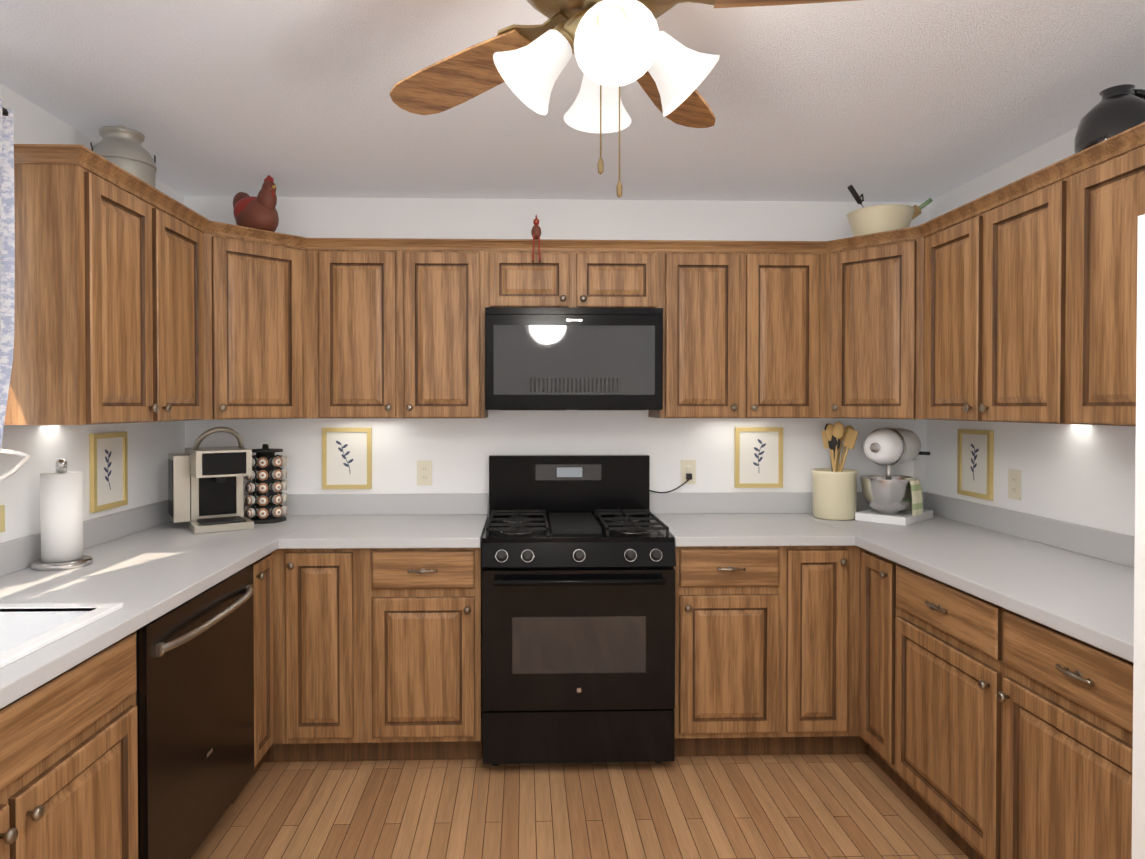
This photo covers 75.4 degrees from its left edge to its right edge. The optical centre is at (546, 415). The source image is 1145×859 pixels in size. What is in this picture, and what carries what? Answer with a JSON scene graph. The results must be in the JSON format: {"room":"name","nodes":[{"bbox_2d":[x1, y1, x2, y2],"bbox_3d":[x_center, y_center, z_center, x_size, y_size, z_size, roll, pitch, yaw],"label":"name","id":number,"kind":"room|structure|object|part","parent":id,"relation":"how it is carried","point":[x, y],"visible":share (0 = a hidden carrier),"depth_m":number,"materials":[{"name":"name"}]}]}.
{"room":"kitchen","nodes":[
{"label":"kitchen","id":0,"kind":"room"},
{"bbox_2d":[0,83,184,542],"bbox_3d":[-1.689,0.215,0.708,0.120,2.430,5.600,0,1,-2],"label":"wall","id":1,"kind":"structure","parent":0,"point":[152,446],"depth_m":2.55,"materials":[{"name":"white paint"}]},
{"bbox_2d":[0,505,4,532],"bbox_3d":[-1.668,0.318,2.220,0.008,0.082,0.118,0,1,-2],"label":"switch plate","id":2,"kind":"object","parent":1,"relation":"attached to","point":[2,518],"visible":1,"depth_m":2.27,"materials":[{"name":"beige plastic"}]},
{"bbox_2d":[0,99,30,481],"bbox_3d":[-1.520,-0.281,1.375,0.256,1.095,1.336,0,1,-2],"label":"window curtain","id":3,"kind":"object","parent":1,"relation":"hanging from","point":[7,261],"visible":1,"depth_m":2.02,"materials":[{"name":"fabric"}]},
{"bbox_2d":[0,500,169,575],"bbox_3d":[-1.656,0.444,2.011,0.016,0.100,2.997,0,1,-2],"label":"backsplash","id":4,"kind":"structure","parent":1,"relation":"attached to","point":[19,553],"depth_m":2.77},
{"bbox_2d":[4,144,211,424],"bbox_3d":[-1.496,-0.366,2.487,0.366,0.777,0.819,0,1,-2],"label":"upper cabinet","id":5,"kind":"object","parent":1,"relation":"attached to","point":[138,300],"depth_m":2.19,"materials":[{"name":"brown wood"}]},
{"bbox_3d":[-1.302,-0.338,2.293,0.046,0.720,0.350,0,1,-2],"label":"door","id":6,"kind":"part","parent":5,"relation":"part of","materials":[{"name":"brown wood"}]},
{"bbox_2d":[90,125,156,187],"bbox_3d":[-1.474,-0.867,2.572,0.212,0.285,0.212,-1,1,-42],"label":"decor","id":7,"kind":"object","parent":5,"relation":"on","point":[120,146],"visible":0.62,"depth_m":2.51,"materials":[{"name":"grey ceramic"}]},
{"bbox_3d":[-1.314,-0.343,2.683,0.046,0.720,0.360,0,1,-2],"label":"door","id":8,"kind":"part","parent":5,"relation":"part of","materials":[{"name":"brown wood"}]},
{"bbox_2d":[89,432,127,512],"bbox_3d":[-1.683,0.213,2.849,0.016,0.292,0.232,0,1,-2],"label":"picture frame","id":9,"kind":"object","parent":1,"relation":"attached to","point":[108,453],"visible":1,"depth_m":2.84,"materials":[{"name":"gold metal"}]},
{"bbox_2d":[184,196,927,517],"bbox_3d":[0.073,0.179,3.621,3.814,2.430,0.120,0,1,-2],"label":"wall","id":10,"kind":"structure","parent":0,"point":[457,452],"depth_m":3.55,"materials":[{"name":"white paint"}]},
{"bbox_2d":[212,221,307,419],"bbox_3d":[-1.369,-0.375,3.205,0.662,0.777,0.607,0,1,-2],"label":"upper cabinet","id":11,"kind":"object","parent":10,"relation":"attached to","point":[260,277],"depth_m":3.04,"materials":[{"name":"brown wood"}]},
{"bbox_2d":[233,175,278,231],"bbox_3d":[-1.234,-0.870,3.151,0.273,0.277,0.166,0,1,33],"label":"decor","id":12,"kind":"object","parent":11,"relation":"on","point":[259,211],"visible":0.79,"depth_m":3.08,"materials":[{"name":"brown ceramic"}]},
{"bbox_3d":[-1.174,-0.347,3.043,0.046,0.720,0.375,1,1,44],"label":"door","id":13,"kind":"part","parent":11,"relation":"part of","materials":[{"name":"brown wood"}]},
{"bbox_2d":[322,428,371,488],"bbox_3d":[-0.949,0.205,3.522,0.232,0.292,0.016,0,1,-2],"label":"picture frame","id":14,"kind":"object","parent":10,"relation":"attached to","point":[346,458],"visible":1,"depth_m":3.52,"materials":[{"name":"gold metal"}]},
{"bbox_2d":[308,238,487,417],"bbox_3d":[-0.657,-0.377,3.369,0.768,0.777,0.321,0,1,-2],"label":"upper cabinet","id":15,"kind":"object","parent":10,"relation":"attached to","point":[396,326],"depth_m":3.21,"materials":[{"name":"brown wood"}]},
{"bbox_3d":[-0.820,-0.349,3.200,0.331,0.720,0.046,0,1,-2],"label":"door","id":16,"kind":"part","parent":15,"relation":"part of","materials":[{"name":"brown wood"}]},
{"bbox_3d":[-0.454,-0.349,3.211,0.331,0.720,0.046,0,1,-2],"label":"door","id":17,"kind":"part","parent":15,"relation":"part of","materials":[{"name":"brown wood"}]},
{"bbox_2d":[417,461,431,484],"bbox_3d":[-0.582,0.277,3.537,0.072,0.118,0.009,0,1,-2],"label":"electrical outlet","id":18,"kind":"object","parent":10,"relation":"attached to","point":[424,472],"visible":1,"depth_m":3.54,"materials":[{"name":"beige plastic"}]},
{"bbox_2d":[488,239,575,307],"bbox_3d":[-0.080,-0.615,3.384,0.384,0.302,0.321,0,1,-2],"label":"upper cabinet","id":19,"kind":"object","parent":10,"relation":"attached to","point":[513,279],"depth_m":3.23,"materials":[{"name":"brown wood"}]},
{"bbox_3d":[-0.074,-0.591,3.219,0.350,0.235,0.046,0,1,-2],"label":"door","id":20,"kind":"part","parent":19,"relation":"part of","materials":[{"name":"brown wood"}]},
{"bbox_2d":[531,215,540,262],"bbox_3d":[-0.043,-0.766,3.227,0.044,0.216,0.084,0,1,-2],"label":"figurine","id":21,"kind":"object","parent":19,"relation":"on","point":[536,231],"visible":1,"depth_m":3.21,"materials":[{"name":"red wood"}]},
{"bbox_2d":[244,492,923,515],"bbox_3d":[0.075,0.425,3.554,3.536,0.100,0.016,0,1,-2],"label":"backsplash","id":22,"kind":"structure","parent":10,"relation":"attached to","point":[455,504],"depth_m":3.53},
{"bbox_2d":[576,240,663,313],"bbox_3d":[0.304,-0.615,3.395,0.384,0.302,0.321,0,1,-2],"label":"upper cabinet","id":23,"kind":"object","parent":10,"relation":"attached to","point":[609,273],"depth_m":3.24,"materials":[{"name":"brown wood"}]},
{"bbox_2d":[485,307,662,409],"bbox_3d":[0.114,-0.240,3.344,0.756,0.436,0.413,0,1,-2],"label":"microwave","id":24,"kind":"object","parent":23,"relation":"attached to","point":[573,358],"visible":1,"depth_m":3.14,"materials":[{"name":"black"}]},
{"bbox_3d":[0.308,-0.591,3.230,0.350,0.235,0.046,0,1,-2],"label":"door","id":25,"kind":"part","parent":23,"relation":"part of","materials":[{"name":"brown wood"}]},
{"bbox_2d":[681,460,695,483],"bbox_3d":[0.688,0.275,3.564,0.072,0.118,0.030,0,1,-2],"label":"electrical outlet","id":26,"kind":"object","parent":10,"relation":"attached to","point":[688,469],"visible":1,"depth_m":3.57,"materials":[{"name":"beige plastic"}]},
{"bbox_2d":[650,479,689,492],"bbox_3d":[0.585,0.450,3.557,0.212,0.290,0.013,0,1,6],"label":"power cord","id":27,"kind":"object","parent":26,"relation":"attached to","point":[671,490],"visible":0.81,"depth_m":3.55,"materials":[{"name":"black"}]},
{"bbox_2d":[648,240,827,417],"bbox_3d":[0.869,-0.377,3.415,0.742,0.777,0.321,0,1,-2],"label":"upper cabinet","id":28,"kind":"object","parent":10,"relation":"attached to","point":[745,323],"depth_m":3.26,"materials":[{"name":"brown wood"}]},
{"bbox_3d":[0.689,-0.349,3.244,0.325,0.720,0.046,0,1,-2],"label":"door","id":29,"kind":"part","parent":28,"relation":"part of","materials":[{"name":"brown wood"}]},
{"bbox_3d":[1.047,-0.349,3.255,0.325,0.720,0.046,0,1,-2],"label":"door","id":30,"kind":"part","parent":28,"relation":"part of","materials":[{"name":"brown wood"}]},
{"bbox_2d":[734,427,782,487],"bbox_3d":[1.029,0.205,3.580,0.232,0.292,0.016,0,1,-2],"label":"picture frame","id":31,"kind":"object","parent":10,"relation":"attached to","point":[758,457],"visible":1,"depth_m":3.58,"materials":[{"name":"gold metal"}]},
{"bbox_2d":[824,226,915,418],"bbox_3d":[1.556,-0.376,3.292,0.622,0.777,0.607,0,1,-2],"label":"upper cabinet","id":32,"kind":"object","parent":10,"relation":"attached to","point":[872,277],"depth_m":3.12,"materials":[{"name":"brown wood"}]},
{"bbox_3d":[1.368,-0.348,3.120,0.046,0.720,0.350,-1,1,-43],"label":"door","id":33,"kind":"part","parent":32,"relation":"part of","materials":[{"name":"brown wood"}]},
{"bbox_2d":[846,185,931,236],"bbox_3d":[1.516,-0.873,3.301,0.386,0.281,0.280,0,1,-2],"label":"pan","id":34,"kind":"object","parent":32,"relation":"on","point":[863,220],"visible":0.56,"depth_m":3.21,"materials":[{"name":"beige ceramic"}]},
{"bbox_2d":[0,0,1144,201],"bbox_3d":[0.157,-1.031,0.747,3.814,0.060,5.840,0,1,-2],"label":"ceiling","id":35,"kind":"structure","parent":0,"point":[897,100],"depth_m":2.36,"materials":[{"name":"white paint"}]},
{"bbox_2d":[389,0,856,197],"bbox_3d":[0.138,-0.705,1.349,1.253,0.604,1.247,0,1,-2],"label":"ceiling fan","id":36,"kind":"object","parent":35,"relation":"hanging from","point":[611,45],"visible":1,"depth_m":1.39,"materials":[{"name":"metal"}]},
{"bbox_2d":[191,754,968,858],"bbox_3d":[0.157,1.459,0.778,3.814,0.060,5.840,0,1,-2],"label":"floor","id":37,"kind":"structure","parent":0,"point":[836,806],"depth_m":2.62,"materials":[{"name":"brown wood"}]},
{"bbox_2d":[72,552,279,811],"bbox_3d":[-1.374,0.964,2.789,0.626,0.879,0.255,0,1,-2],"label":"base cabinet","id":38,"kind":"object","parent":37,"relation":"on","point":[104,741],"depth_m":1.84,"materials":[{"name":"brown wood"}]},
{"bbox_3d":[-1.056,0.912,2.784,0.046,0.735,0.205,0,1,-2],"label":"door","id":39,"kind":"part","parent":38,"relation":"part of","materials":[{"name":"brown wood"}]},
{"bbox_2d":[136,564,253,858],"bbox_3d":[-1.318,0.973,2.279,0.653,0.868,0.760,0,1,-2],"label":"dishwasher","id":40,"kind":"object","parent":37,"relation":"on","point":[195,692],"visible":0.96,"depth_m":2.18,"materials":[{"name":"black metal"}]},
{"bbox_2d":[288,548,363,761],"bbox_3d":[-0.886,0.959,3.226,0.300,0.879,0.627,0,1,-2],"label":"base cabinet","id":41,"kind":"object","parent":37,"relation":"on","point":[326,585],"depth_m":2.92,"materials":[{"name":"brown wood"}]},
{"bbox_2d":[0,516,315,711],"bbox_3d":[-1.343,0.513,2.021,0.642,0.039,2.997,0,1,-2],"label":"countertop","id":42,"kind":"structure","parent":41,"relation":"on","point":[165,566],"depth_m":2.28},
{"bbox_2d":[30,459,92,570],"bbox_3d":[-1.574,0.315,2.403,0.170,0.347,0.170,0,1,-2],"label":"paper towel holder","id":43,"kind":"object","parent":42,"relation":"on","point":[61,506],"visible":1,"depth_m":2.36,"materials":[{"name":"white paper"}]},
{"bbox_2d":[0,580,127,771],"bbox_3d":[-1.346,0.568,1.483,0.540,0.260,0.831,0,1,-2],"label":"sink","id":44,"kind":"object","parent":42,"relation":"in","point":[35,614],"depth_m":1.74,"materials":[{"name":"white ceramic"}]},
{"bbox_2d":[168,427,253,533],"bbox_3d":[-1.438,0.263,3.166,0.289,0.431,0.313,0,1,-34],"label":"coffee maker","id":45,"kind":"object","parent":42,"relation":"on","point":[205,491],"visible":1,"depth_m":3.11,"materials":[{"name":"beige plastic"}]},
{"bbox_2d":[244,444,286,523],"bbox_3d":[-1.266,0.303,3.338,0.183,0.347,0.183,0,1,-2],"label":"carousel","id":46,"kind":"object","parent":42,"relation":"on","point":[265,498],"visible":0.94,"depth_m":3.28,"materials":[{"name":"black metal"}]},
{"bbox_3d":[-0.895,0.910,2.908,0.262,0.735,0.046,0,1,-2],"label":"door","id":47,"kind":"part","parent":41,"relation":"part of","materials":[{"name":"brown wood"}]},
{"bbox_2d":[364,528,484,760],"bbox_3d":[-0.502,0.959,3.237,0.467,0.879,0.627,0,1,-2],"label":"base cabinet","id":48,"kind":"object","parent":37,"relation":"on","point":[423,606],"depth_m":2.93,"materials":[{"name":"brown wood"}]},
{"bbox_2d":[280,516,487,547],"bbox_3d":[-0.663,0.499,3.219,0.789,0.039,0.643,0,1,-2],"label":"countertop","id":49,"kind":"structure","parent":48,"relation":"on","point":[325,531],"depth_m":3.03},
{"bbox_3d":[-0.486,0.613,2.915,0.405,0.150,0.050,0,1,-2],"label":"drawer","id":50,"kind":"part","parent":48,"relation":"part of","materials":[{"name":"brown wood"}]},
{"bbox_3d":[-0.486,1.000,2.921,0.405,0.555,0.046,0,1,-2],"label":"door","id":51,"kind":"part","parent":48,"relation":"part of","materials":[{"name":"brown wood"}]},
{"bbox_2d":[482,455,675,765],"bbox_3d":[0.119,0.796,3.188,0.756,1.204,0.740,0,1,-2],"label":"range","id":52,"kind":"object","parent":37,"relation":"on","point":[578,606],"visible":1,"depth_m":2.88,"materials":[{"name":"black metal"}]},
{"bbox_2d":[674,544,787,755],"bbox_3d":[0.723,0.958,3.274,0.441,0.879,0.627,0,1,-2],"label":"base cabinet","id":53,"kind":"object","parent":37,"relation":"on","point":[731,604],"depth_m":2.97,"materials":[{"name":"brown wood"}]},
{"bbox_3d":[0.736,0.612,2.951,0.400,0.150,0.050,0,1,-2],"label":"drawer","id":54,"kind":"part","parent":53,"relation":"part of","materials":[{"name":"brown wood"}]},
{"bbox_3d":[0.736,1.000,2.957,0.400,0.555,0.046,0,1,-2],"label":"door","id":55,"kind":"part","parent":53,"relation":"part of","materials":[{"name":"brown wood"}]},
{"bbox_2d":[649,512,855,547],"bbox_3d":[0.864,0.498,3.264,0.723,0.039,0.643,0,1,-2],"label":"countertop","id":56,"kind":"structure","parent":53,"relation":"on","point":[688,529],"depth_m":3.06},
{"bbox_2d":[788,548,855,754],"bbox_3d":[1.075,0.958,3.284,0.263,0.879,0.627,0,1,-2],"label":"base cabinet","id":57,"kind":"object","parent":37,"relation":"on","point":[821,581],"depth_m":2.97,"materials":[{"name":"brown wood"}]},
{"bbox_3d":[1.093,0.910,2.966,0.245,0.735,0.046,0,1,-2],"label":"door","id":58,"kind":"part","parent":57,"relation":"part of","materials":[{"name":"brown wood"}]},
{"bbox_2d":[856,548,887,770],"bbox_3d":[1.567,0.963,2.851,0.626,0.879,0.305,0,1,-2],"label":"base cabinet","id":59,"kind":"object","parent":37,"relation":"on","point":[871,572],"depth_m":2.86,"materials":[{"name":"brown wood"}]},
{"bbox_3d":[1.251,0.911,2.824,0.046,0.735,0.240,0,1,-2],"label":"door","id":60,"kind":"part","parent":59,"relation":"part of","materials":[{"name":"brown wood"}]},
{"bbox_2d":[884,560,1132,858],"bbox_3d":[1.590,0.972,2.097,0.626,0.879,1.204,0,1,-2],"label":"base cabinet","id":61,"kind":"object","parent":37,"relation":"on","point":[958,672],"depth_m":2.07,"materials":[{"name":"brown wood"}]},
{"bbox_3d":[1.264,1.007,2.391,0.046,0.555,0.570,0,1,-2],"label":"door","id":62,"kind":"part","parent":61,"relation":"part of","materials":[{"name":"brown wood"}]},
{"bbox_3d":[1.262,0.619,2.386,0.050,0.150,0.570,0,1,-2],"label":"drawer","id":63,"kind":"part","parent":61,"relation":"part of","materials":[{"name":"brown wood"}]},
{"bbox_2d":[800,512,1133,663],"bbox_3d":[1.568,0.507,2.548,0.642,0.039,2.117,0,1,-2],"label":"countertop","id":64,"kind":"structure","parent":61,"relation":"on","point":[1087,599],"depth_m":2.31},
{"bbox_2d":[811,421,858,519],"bbox_3d":[1.337,0.252,3.429,0.204,0.448,0.204,0,1,-2],"label":"utensil crock","id":65,"kind":"object","parent":64,"relation":"on","point":[834,490],"visible":0.98,"depth_m":3.37,"materials":[{"name":"beige ceramic"}]},
{"bbox_2d":[855,428,932,525],"bbox_3d":[1.584,0.266,3.362,0.391,0.422,0.257,-1,1,-44],"label":"stand mixer","id":66,"kind":"object","parent":64,"relation":"on","point":[893,495],"visible":1,"depth_m":3.27,"materials":[{"name":"white metal"}]},
{"bbox_3d":[1.282,1.014,1.791,0.046,0.555,0.570,0,1,-2],"label":"door","id":67,"kind":"part","parent":61,"relation":"part of","materials":[{"name":"brown wood"}]},
{"bbox_3d":[1.280,0.626,1.786,0.050,0.150,0.570,0,1,-2],"label":"drawer","id":68,"kind":"part","parent":61,"relation":"part of","materials":[{"name":"brown wood"}]},
{"bbox_2d":[1132,214,1144,858],"bbox_3d":[1.526,0.513,1.017,0.799,1.795,0.910,0,1,-2],"label":"fridge","id":69,"kind":"object","parent":37,"relation":"on","point":[1138,806],"visible":1,"depth_m":1.44,"materials":[{"name":"white metal"}]},
{"bbox_2d":[927,127,1135,535],"bbox_3d":[2.004,0.213,0.817,0.120,2.430,5.600,0,1,-2],"label":"wall","id":70,"kind":"structure","parent":0,"point":[1084,475],"depth_m":2.78,"materials":[{"name":"white paint"}]},
{"bbox_2d":[957,429,993,499],"bbox_3d":[1.863,0.209,3.214,0.016,0.292,0.232,0,1,-2],"label":"picture frame","id":71,"kind":"object","parent":70,"relation":"attached to","point":[975,459],"visible":1,"depth_m":3.21,"materials":[{"name":"gold metal"}]},
{"bbox_2d":[916,163,1055,423],"bbox_3d":[1.702,-0.367,2.588,0.371,0.777,0.807,0,1,-2],"label":"upper cabinet","id":72,"kind":"object","parent":70,"relation":"attached to","point":[986,265],"depth_m":2.52,"materials":[{"name":"brown wood"}]},
{"bbox_3d":[1.507,-0.344,2.774,0.046,0.720,0.345,0,1,-2],"label":"door","id":73,"kind":"part","parent":72,"relation":"part of","materials":[{"name":"brown wood"}]},
{"bbox_3d":[1.519,-0.339,2.384,0.046,0.720,0.365,0,1,-2],"label":"door","id":74,"kind":"part","parent":72,"relation":"part of","materials":[{"name":"brown wood"}]},
{"bbox_2d":[1008,469,1021,499],"bbox_3d":[1.875,0.277,2.960,0.009,0.118,0.072,0,1,-2],"label":"electrical outlet","id":75,"kind":"object","parent":70,"relation":"attached to","point":[1014,484],"visible":1,"depth_m":2.95,"materials":[{"name":"beige plastic"}]},
{"bbox_2d":[924,492,1134,567],"bbox_3d":[1.881,0.437,2.556,0.016,0.100,2.117,0,1,-2],"label":"backsplash","id":76,"kind":"structure","parent":70,"relation":"attached to","point":[1119,548],"depth_m":2.79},
{"bbox_2d":[1056,122,1144,425],"bbox_3d":[1.720,-0.360,1.986,0.371,0.777,0.398,0,1,-2],"label":"upper cabinet","id":77,"kind":"object","parent":70,"relation":"attached to","point":[1100,188],"depth_m":2.05,"materials":[{"name":"brown wood"}]},
{"bbox_3d":[1.531,-0.334,1.977,0.046,0.720,0.360,0,1,-2],"label":"door","id":78,"kind":"part","parent":77,"relation":"part of","materials":[{"name":"brown wood"}]},
{"bbox_2d":[1074,84,1144,153],"bbox_3d":[1.655,-0.831,2.145,0.201,0.224,0.200,0,1,18],"label":"jug","id":79,"kind":"object","parent":77,"relation":"on","point":[1117,109],"visible":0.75,"depth_m":2.10,"materials":[{"name":"black ceramic"}]}
]}

